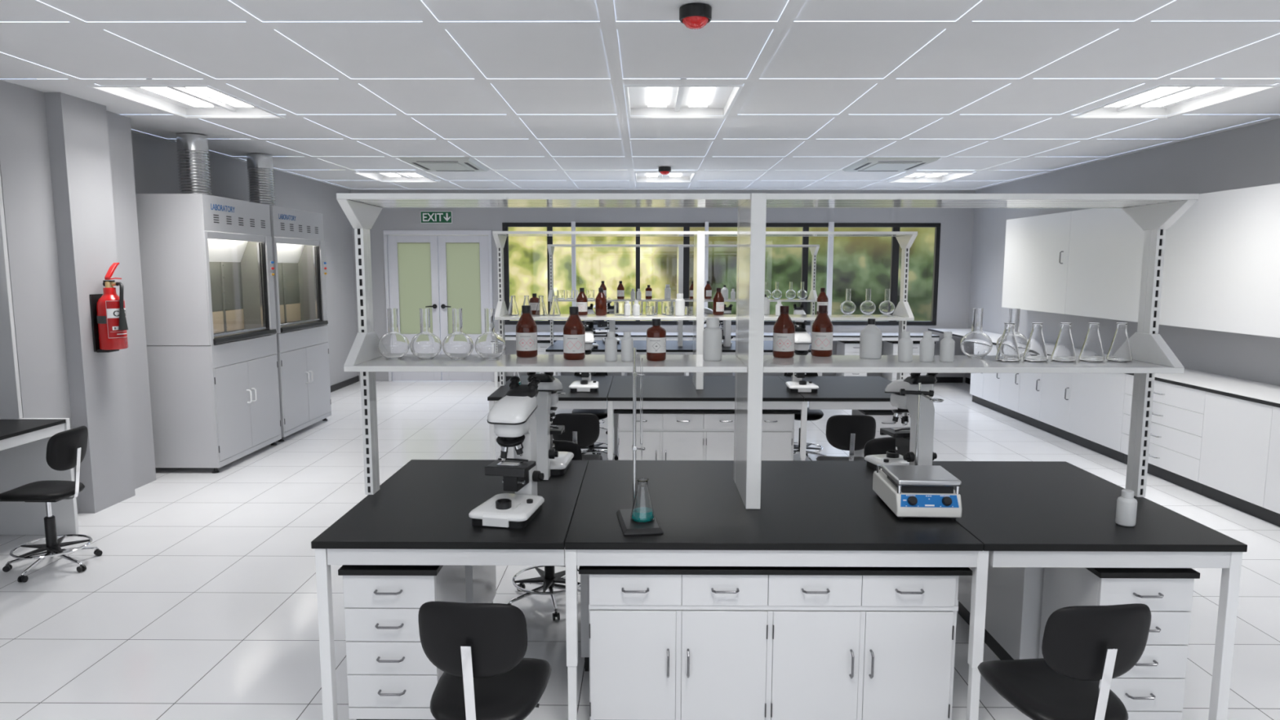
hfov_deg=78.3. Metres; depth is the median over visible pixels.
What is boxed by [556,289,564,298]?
beaker
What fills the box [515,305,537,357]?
bottle
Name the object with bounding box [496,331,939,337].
countertop
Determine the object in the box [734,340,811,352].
countertop
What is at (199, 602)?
floor
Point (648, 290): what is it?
bottle
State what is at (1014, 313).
flask
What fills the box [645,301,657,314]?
beaker
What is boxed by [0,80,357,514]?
wall
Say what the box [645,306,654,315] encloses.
beaker
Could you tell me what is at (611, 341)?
bottle
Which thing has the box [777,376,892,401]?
countertop
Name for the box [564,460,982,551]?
countertop
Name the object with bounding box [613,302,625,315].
beaker
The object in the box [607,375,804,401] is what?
countertop
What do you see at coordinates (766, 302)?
bottle
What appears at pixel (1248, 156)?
wall
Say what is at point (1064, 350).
flask
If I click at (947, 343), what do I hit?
bottle
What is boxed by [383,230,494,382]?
door
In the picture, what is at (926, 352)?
bottle
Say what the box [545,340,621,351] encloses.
countertop
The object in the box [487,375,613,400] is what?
countertop
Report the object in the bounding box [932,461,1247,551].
countertop
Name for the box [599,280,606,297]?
bottle
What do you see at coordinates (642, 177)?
ceiling light
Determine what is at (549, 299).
shelf
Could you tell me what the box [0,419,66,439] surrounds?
countertop
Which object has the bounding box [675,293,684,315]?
bottle
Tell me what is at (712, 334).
bottle
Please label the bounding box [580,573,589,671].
base cabinet
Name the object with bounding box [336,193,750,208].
shelf
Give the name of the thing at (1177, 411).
base cabinet
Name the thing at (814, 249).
rack
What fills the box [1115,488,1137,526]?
bottle
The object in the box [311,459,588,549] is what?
countertop
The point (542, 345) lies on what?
drawer pedestal
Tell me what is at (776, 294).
flask
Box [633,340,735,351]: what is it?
countertop
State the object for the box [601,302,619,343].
microscope
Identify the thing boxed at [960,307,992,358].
flask
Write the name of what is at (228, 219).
vent
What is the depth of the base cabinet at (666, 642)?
2.89 m
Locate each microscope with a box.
[468,376,544,528]
[527,372,573,479]
[568,322,598,391]
[583,303,598,348]
[592,297,611,333]
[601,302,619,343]
[703,307,712,328]
[719,304,733,346]
[785,322,818,392]
[793,303,805,326]
[864,373,937,470]
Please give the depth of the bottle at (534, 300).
6.65 m
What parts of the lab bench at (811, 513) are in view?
leg, leg, leg, leg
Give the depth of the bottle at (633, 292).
10.13 m
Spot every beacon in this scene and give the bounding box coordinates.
[658,166,671,174]
[679,3,711,29]
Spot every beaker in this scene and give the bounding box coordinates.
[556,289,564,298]
[566,289,574,298]
[575,289,579,297]
[586,289,594,298]
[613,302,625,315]
[631,301,643,314]
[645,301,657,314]
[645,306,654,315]
[661,301,673,314]
[665,306,674,315]
[684,306,693,315]
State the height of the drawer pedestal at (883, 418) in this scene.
0.660 m
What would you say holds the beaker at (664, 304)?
on the rack at (903, 313)
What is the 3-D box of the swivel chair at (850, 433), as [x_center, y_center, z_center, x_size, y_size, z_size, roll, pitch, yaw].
[1.339,0.737,5.209,0.459,0.828,0.493,1,7,4]
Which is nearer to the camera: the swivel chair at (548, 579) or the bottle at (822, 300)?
the swivel chair at (548, 579)
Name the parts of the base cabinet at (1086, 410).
door, door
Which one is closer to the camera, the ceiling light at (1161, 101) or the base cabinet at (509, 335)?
the ceiling light at (1161, 101)
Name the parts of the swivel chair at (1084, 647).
seat, backrest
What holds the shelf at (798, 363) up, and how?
attached to the rack at (1154, 213)
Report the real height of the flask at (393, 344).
0.218 m
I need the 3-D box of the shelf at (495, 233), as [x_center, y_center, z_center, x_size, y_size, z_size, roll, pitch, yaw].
[-0.357,-1.036,6.456,1.623,0.023,0.440,0,7,0]
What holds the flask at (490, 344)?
on the rack at (1154, 213)
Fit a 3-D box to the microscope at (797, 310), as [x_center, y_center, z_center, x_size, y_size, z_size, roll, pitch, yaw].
[1.964,-0.417,9.705,0.236,0.532,0.378,1,7,6]
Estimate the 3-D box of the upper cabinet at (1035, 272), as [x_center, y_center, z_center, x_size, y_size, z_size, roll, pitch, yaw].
[4.829,-1.149,9.361,0.367,1.120,1.543,0,7,0]
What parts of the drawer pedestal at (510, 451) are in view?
drawer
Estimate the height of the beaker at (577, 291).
0.107 m
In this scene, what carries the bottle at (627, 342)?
on the rack at (1154, 213)
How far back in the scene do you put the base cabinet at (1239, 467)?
5.67 m
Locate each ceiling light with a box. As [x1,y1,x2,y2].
[86,78,284,118]
[351,171,438,182]
[623,78,743,118]
[634,169,696,182]
[887,169,975,182]
[1068,75,1279,118]
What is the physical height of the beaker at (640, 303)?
0.107 m
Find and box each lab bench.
[311,459,1247,719]
[487,375,897,460]
[545,340,822,376]
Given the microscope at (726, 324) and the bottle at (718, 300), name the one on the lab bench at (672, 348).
the microscope at (726, 324)
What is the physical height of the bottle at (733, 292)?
0.126 m
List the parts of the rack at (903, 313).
slotted post, slotted post, panel, slotted post, slotted post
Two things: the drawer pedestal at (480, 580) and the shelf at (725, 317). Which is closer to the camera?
the drawer pedestal at (480, 580)
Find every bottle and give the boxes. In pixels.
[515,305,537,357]
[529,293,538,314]
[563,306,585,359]
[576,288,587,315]
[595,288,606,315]
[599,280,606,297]
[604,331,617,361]
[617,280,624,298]
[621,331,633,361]
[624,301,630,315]
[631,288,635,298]
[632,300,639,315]
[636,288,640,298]
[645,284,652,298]
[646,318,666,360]
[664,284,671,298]
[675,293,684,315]
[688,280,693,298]
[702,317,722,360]
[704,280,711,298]
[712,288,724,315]
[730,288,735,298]
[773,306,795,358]
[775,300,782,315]
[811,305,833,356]
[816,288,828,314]
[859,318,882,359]
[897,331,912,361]
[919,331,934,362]
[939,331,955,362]
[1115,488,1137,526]
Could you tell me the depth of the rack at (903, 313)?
6.35 m
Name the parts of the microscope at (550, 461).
arm, focus knob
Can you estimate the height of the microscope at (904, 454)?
0.532 m
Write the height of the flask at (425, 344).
0.218 m
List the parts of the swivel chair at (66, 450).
leg, leg, seat, seat plate, backrest, leg, leg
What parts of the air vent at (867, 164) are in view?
grille panel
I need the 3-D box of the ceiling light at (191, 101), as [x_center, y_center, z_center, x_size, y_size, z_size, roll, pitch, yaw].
[-3.185,-1.871,5.632,0.789,0.075,1.099,0,7,0]
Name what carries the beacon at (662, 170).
attached to the ceiling
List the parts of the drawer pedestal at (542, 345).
drawer, drawer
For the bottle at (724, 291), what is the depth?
10.14 m
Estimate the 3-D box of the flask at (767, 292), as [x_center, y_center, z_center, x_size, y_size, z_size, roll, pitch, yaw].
[1.633,-0.905,10.193,0.133,0.218,0.133,0,7,0]
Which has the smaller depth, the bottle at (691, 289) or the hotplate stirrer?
the hotplate stirrer
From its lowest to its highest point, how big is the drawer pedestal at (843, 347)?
0.677 m
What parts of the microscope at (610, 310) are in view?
arm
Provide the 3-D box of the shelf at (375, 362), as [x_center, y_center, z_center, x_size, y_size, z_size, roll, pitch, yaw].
[-0.379,0.012,3.377,1.623,0.023,0.440,0,7,0]
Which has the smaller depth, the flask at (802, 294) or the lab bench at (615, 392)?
the lab bench at (615, 392)
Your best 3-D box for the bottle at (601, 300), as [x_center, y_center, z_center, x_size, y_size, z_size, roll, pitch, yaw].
[-0.326,-0.487,6.567,0.094,0.227,0.095,0,7,0]
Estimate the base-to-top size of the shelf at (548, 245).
0.023 m
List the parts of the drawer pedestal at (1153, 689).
handle, drawer, handle, drawer, handle, drawer, handle, panel, drawer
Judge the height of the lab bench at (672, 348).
0.773 m
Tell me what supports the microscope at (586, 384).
on the lab bench at (615, 392)
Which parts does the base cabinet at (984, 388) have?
door, door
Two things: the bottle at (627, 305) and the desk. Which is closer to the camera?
the desk
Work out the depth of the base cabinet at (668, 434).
6.04 m
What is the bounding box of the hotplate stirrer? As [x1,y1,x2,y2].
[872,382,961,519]
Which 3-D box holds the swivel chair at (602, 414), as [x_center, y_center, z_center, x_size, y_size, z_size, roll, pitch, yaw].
[-0.426,0.509,7.146,0.459,0.828,0.493,0,7,-3]
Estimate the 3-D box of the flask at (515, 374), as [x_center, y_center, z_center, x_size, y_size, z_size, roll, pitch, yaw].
[-1.026,0.141,6.517,0.094,0.156,0.094,0,7,0]
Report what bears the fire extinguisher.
attached to the wall at (73, 169)
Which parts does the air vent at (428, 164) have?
grille panel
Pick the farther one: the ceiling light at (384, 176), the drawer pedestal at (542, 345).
the drawer pedestal at (542, 345)
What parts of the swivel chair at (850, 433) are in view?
seat, backrest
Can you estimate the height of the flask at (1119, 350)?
0.161 m
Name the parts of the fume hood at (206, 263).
post, baffle rail, tan panel, door, apron panel, frame, handle, handle, sash rail, door, post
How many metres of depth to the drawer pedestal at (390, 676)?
2.90 m
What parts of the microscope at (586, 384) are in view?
arm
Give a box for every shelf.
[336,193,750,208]
[343,354,747,372]
[492,231,697,236]
[494,314,696,319]
[547,244,678,247]
[547,297,675,302]
[683,244,819,247]
[684,298,817,302]
[703,314,914,320]
[705,231,917,236]
[763,355,1184,373]
[766,193,1199,208]
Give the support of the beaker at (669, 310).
on the rack at (903, 313)
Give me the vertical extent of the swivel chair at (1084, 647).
0.828 m
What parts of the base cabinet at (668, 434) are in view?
door, drawer, drawer, door, rail, drawer, door, door, drawer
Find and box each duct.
[176,133,212,195]
[246,153,275,205]
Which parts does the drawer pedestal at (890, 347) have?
drawer, drawer, drawer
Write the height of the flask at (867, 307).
0.218 m
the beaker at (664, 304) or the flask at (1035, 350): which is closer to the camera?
the flask at (1035, 350)
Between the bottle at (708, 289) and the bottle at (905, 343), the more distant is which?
the bottle at (708, 289)
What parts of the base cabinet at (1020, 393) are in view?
door, door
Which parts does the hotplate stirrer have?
plate post, plate post, dial knob, support rod, heating plate, dial panel, dial knob, plate post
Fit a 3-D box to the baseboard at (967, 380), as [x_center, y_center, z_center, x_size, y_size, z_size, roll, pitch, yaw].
[5.015,0.406,11.286,0.014,0.085,1.670,0,7,0]
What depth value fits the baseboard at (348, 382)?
11.62 m
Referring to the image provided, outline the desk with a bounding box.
[0,417,79,534]
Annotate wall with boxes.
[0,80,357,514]
[350,176,975,382]
[965,114,1279,386]
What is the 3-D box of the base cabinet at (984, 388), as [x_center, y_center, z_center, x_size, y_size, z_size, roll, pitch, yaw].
[4.669,0.193,9.949,0.681,0.816,0.859,0,7,0]
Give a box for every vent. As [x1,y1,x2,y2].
[226,216,231,224]
[399,157,488,171]
[842,157,940,171]
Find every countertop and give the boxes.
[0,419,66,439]
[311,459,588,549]
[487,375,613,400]
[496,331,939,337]
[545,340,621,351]
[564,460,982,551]
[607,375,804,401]
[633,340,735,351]
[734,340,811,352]
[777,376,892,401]
[928,328,1279,407]
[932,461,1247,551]
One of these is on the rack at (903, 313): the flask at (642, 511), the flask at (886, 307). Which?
the flask at (886, 307)
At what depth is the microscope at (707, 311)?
10.23 m
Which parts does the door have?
frosted pane, handle, handle, frosted pane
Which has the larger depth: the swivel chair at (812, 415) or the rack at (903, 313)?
the swivel chair at (812, 415)
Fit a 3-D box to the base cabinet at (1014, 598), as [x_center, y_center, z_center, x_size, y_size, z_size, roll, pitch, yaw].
[1.782,1.001,3.686,0.359,0.660,0.752,0,7,0]
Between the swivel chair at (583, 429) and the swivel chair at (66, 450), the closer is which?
the swivel chair at (66, 450)
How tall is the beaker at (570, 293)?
0.107 m
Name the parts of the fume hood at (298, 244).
post, baffle rail, tan panel, door, apron panel, frame, handle, sash rail, door, post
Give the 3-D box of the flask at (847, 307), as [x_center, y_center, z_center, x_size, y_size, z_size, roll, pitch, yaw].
[1.793,-0.505,6.776,0.133,0.218,0.133,0,7,0]
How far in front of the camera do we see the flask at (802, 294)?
10.16 m
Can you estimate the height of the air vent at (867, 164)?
0.036 m
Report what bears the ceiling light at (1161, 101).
attached to the ceiling
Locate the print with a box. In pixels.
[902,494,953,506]
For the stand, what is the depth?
3.06 m
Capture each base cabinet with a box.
[493,331,939,387]
[578,565,972,719]
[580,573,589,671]
[613,408,799,460]
[957,551,1044,660]
[969,344,1001,413]
[999,373,1042,429]
[1039,373,1125,462]
[1120,373,1205,494]
[1198,391,1279,526]
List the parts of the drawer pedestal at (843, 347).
drawer, drawer, drawer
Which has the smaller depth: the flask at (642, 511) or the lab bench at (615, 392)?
the flask at (642, 511)
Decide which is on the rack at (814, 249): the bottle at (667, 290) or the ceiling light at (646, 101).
the bottle at (667, 290)
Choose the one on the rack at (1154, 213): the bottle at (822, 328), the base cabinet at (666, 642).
the bottle at (822, 328)
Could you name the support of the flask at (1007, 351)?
on the rack at (1154, 213)
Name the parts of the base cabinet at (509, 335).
leg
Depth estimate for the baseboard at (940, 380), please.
12.12 m
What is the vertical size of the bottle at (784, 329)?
0.227 m
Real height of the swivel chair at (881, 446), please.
0.828 m
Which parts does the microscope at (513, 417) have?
arm, light knob, focus knob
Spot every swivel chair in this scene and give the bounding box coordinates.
[0,426,102,582]
[417,600,551,719]
[507,440,582,620]
[551,413,602,460]
[571,372,617,460]
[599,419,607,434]
[783,372,826,460]
[816,414,875,461]
[863,436,895,461]
[977,603,1151,719]
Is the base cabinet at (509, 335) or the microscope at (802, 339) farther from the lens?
the base cabinet at (509, 335)
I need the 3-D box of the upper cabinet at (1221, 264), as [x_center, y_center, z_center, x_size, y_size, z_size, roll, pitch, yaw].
[4.808,-0.788,6.269,0.367,1.120,1.558,0,7,0]
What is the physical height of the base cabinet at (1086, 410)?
0.816 m
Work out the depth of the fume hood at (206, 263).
6.68 m
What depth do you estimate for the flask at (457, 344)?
3.38 m
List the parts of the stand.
rod, plate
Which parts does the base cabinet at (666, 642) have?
door, handle, drawer, handle, handle, door, drawer, handle, rail, drawer, door, handle, handle, handle, door, drawer, handle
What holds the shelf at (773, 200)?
attached to the rack at (1154, 213)
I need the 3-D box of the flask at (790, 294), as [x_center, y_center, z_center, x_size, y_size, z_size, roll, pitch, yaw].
[1.956,-0.904,10.191,0.133,0.218,0.133,0,7,0]
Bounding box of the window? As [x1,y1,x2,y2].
[502,221,941,327]
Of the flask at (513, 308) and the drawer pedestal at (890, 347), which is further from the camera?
the drawer pedestal at (890, 347)
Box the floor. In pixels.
[0,381,1279,719]
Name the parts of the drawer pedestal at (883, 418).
drawer, drawer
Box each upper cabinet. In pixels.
[1001,211,1071,314]
[1064,208,1144,322]
[1159,183,1279,337]
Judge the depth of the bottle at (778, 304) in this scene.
6.54 m
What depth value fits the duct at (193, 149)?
6.91 m
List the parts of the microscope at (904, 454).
focus knob, arm, focus knob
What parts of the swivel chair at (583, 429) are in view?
seat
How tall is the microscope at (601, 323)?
0.532 m
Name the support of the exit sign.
attached to the wall at (957, 225)
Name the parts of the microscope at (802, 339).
arm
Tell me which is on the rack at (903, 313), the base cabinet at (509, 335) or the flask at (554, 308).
the flask at (554, 308)
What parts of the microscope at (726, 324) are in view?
arm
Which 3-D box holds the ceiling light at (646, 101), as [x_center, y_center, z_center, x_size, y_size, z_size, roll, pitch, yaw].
[0.285,-1.864,5.610,0.769,0.075,1.099,0,7,0]
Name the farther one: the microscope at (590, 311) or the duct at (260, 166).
the microscope at (590, 311)
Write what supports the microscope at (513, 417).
on the lab bench at (811, 513)
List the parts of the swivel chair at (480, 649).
backrest, seat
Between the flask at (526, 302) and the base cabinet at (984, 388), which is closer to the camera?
the flask at (526, 302)
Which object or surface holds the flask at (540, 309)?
on the rack at (903, 313)
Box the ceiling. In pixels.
[0,0,1279,190]
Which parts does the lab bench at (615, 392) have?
leg, leg, leg, leg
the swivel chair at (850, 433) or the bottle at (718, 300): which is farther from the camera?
the bottle at (718, 300)
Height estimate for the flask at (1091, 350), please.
0.161 m
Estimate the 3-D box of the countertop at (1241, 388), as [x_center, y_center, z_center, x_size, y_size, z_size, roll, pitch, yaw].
[4.673,-0.013,8.077,0.653,0.026,7.770,0,7,0]
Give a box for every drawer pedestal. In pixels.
[337,564,466,719]
[465,565,496,603]
[506,423,551,458]
[536,340,557,375]
[835,340,866,376]
[851,409,910,457]
[881,340,935,381]
[1038,567,1199,719]
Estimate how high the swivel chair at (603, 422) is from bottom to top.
0.828 m
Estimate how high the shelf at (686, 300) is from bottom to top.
0.023 m
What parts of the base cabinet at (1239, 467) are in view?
door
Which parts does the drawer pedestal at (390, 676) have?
drawer, handle, drawer, handle, handle, handle, panel, drawer, drawer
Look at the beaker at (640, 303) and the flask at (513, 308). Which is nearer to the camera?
the flask at (513, 308)
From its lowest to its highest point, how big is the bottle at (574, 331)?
0.227 m
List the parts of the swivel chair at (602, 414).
seat, backrest, leg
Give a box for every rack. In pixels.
[336,193,1199,509]
[492,231,917,389]
[547,244,819,346]
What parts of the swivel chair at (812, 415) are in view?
backrest, seat, leg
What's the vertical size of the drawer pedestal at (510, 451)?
0.660 m
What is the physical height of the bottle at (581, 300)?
0.227 m
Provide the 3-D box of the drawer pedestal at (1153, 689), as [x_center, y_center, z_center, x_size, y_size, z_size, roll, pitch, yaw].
[1.843,1.073,3.069,0.359,0.660,0.432,0,7,0]
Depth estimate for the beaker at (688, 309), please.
6.56 m
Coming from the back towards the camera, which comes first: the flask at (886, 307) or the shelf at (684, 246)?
the shelf at (684, 246)
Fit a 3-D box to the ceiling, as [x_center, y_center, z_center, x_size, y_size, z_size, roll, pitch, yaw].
[0.279,-1.651,4.059,9.400,0.003,15.650,0,7,0]
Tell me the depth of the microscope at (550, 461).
3.63 m
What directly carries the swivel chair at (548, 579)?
on the floor
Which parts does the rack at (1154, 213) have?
slotted post, slotted post, panel, slotted post, slotted post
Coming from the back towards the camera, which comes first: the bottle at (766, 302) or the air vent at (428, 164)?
the air vent at (428, 164)
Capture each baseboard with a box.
[330,375,359,392]
[497,376,963,382]
[964,377,970,384]
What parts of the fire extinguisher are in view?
mount plate, lever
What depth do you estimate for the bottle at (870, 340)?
3.42 m
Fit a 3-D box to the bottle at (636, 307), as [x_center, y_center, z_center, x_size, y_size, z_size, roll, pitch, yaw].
[-0.030,-0.429,6.505,0.058,0.126,0.058,0,7,0]
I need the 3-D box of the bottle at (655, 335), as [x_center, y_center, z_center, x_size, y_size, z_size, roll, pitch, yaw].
[0.070,-0.087,3.361,0.084,0.177,0.085,0,7,0]
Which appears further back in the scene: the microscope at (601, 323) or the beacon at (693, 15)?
the microscope at (601, 323)
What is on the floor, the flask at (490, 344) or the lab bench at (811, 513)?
the lab bench at (811, 513)
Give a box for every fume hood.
[135,193,281,473]
[269,205,331,441]
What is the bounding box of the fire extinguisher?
[89,262,128,352]
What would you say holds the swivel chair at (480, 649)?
on the floor
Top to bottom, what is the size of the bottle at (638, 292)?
0.126 m
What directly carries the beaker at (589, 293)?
on the rack at (814, 249)
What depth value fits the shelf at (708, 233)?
6.23 m
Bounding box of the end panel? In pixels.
[0,173,22,418]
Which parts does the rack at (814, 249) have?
slotted post, slotted post, panel, slotted post, slotted post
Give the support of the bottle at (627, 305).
on the rack at (903, 313)
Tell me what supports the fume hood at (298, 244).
on the floor
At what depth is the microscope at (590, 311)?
9.69 m
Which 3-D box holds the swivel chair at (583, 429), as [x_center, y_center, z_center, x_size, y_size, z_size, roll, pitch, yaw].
[-0.441,0.729,5.258,0.459,0.828,0.493,0,7,-2]
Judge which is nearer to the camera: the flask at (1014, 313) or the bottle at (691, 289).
the flask at (1014, 313)
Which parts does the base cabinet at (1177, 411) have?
drawer, drawer, drawer, drawer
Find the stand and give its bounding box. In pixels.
[616,347,663,535]
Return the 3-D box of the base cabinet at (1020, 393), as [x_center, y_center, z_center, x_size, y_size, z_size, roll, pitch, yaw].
[4.662,0.301,9.030,0.681,0.816,0.989,0,7,0]
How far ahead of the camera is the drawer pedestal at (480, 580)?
3.68 m
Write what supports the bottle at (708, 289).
on the rack at (814, 249)
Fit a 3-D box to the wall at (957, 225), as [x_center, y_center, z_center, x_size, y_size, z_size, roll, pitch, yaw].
[0.330,-1.218,12.063,9.400,3.117,0.150,0,7,0]
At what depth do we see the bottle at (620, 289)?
10.10 m
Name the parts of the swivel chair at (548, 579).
leg, leg, leg, leg, backrest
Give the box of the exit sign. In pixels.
[420,211,452,223]
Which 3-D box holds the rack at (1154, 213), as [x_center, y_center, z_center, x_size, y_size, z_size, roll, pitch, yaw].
[0.493,-0.047,3.358,3.371,1.267,0.452,0,7,0]
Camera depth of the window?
11.92 m
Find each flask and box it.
[377,307,409,359]
[409,308,441,359]
[442,308,473,359]
[474,308,506,359]
[506,295,519,315]
[512,372,521,384]
[520,295,532,315]
[535,295,546,315]
[549,295,560,315]
[630,477,654,522]
[764,281,771,298]
[771,281,782,298]
[785,281,795,298]
[796,281,807,298]
[840,288,855,314]
[859,288,875,314]
[879,288,894,314]
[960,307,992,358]
[995,308,1028,357]
[995,322,1020,361]
[1022,322,1048,361]
[1050,322,1076,361]
[1078,322,1104,361]
[1106,322,1133,361]
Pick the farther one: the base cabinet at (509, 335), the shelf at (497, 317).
the base cabinet at (509, 335)
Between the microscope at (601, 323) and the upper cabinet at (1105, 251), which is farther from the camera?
the microscope at (601, 323)

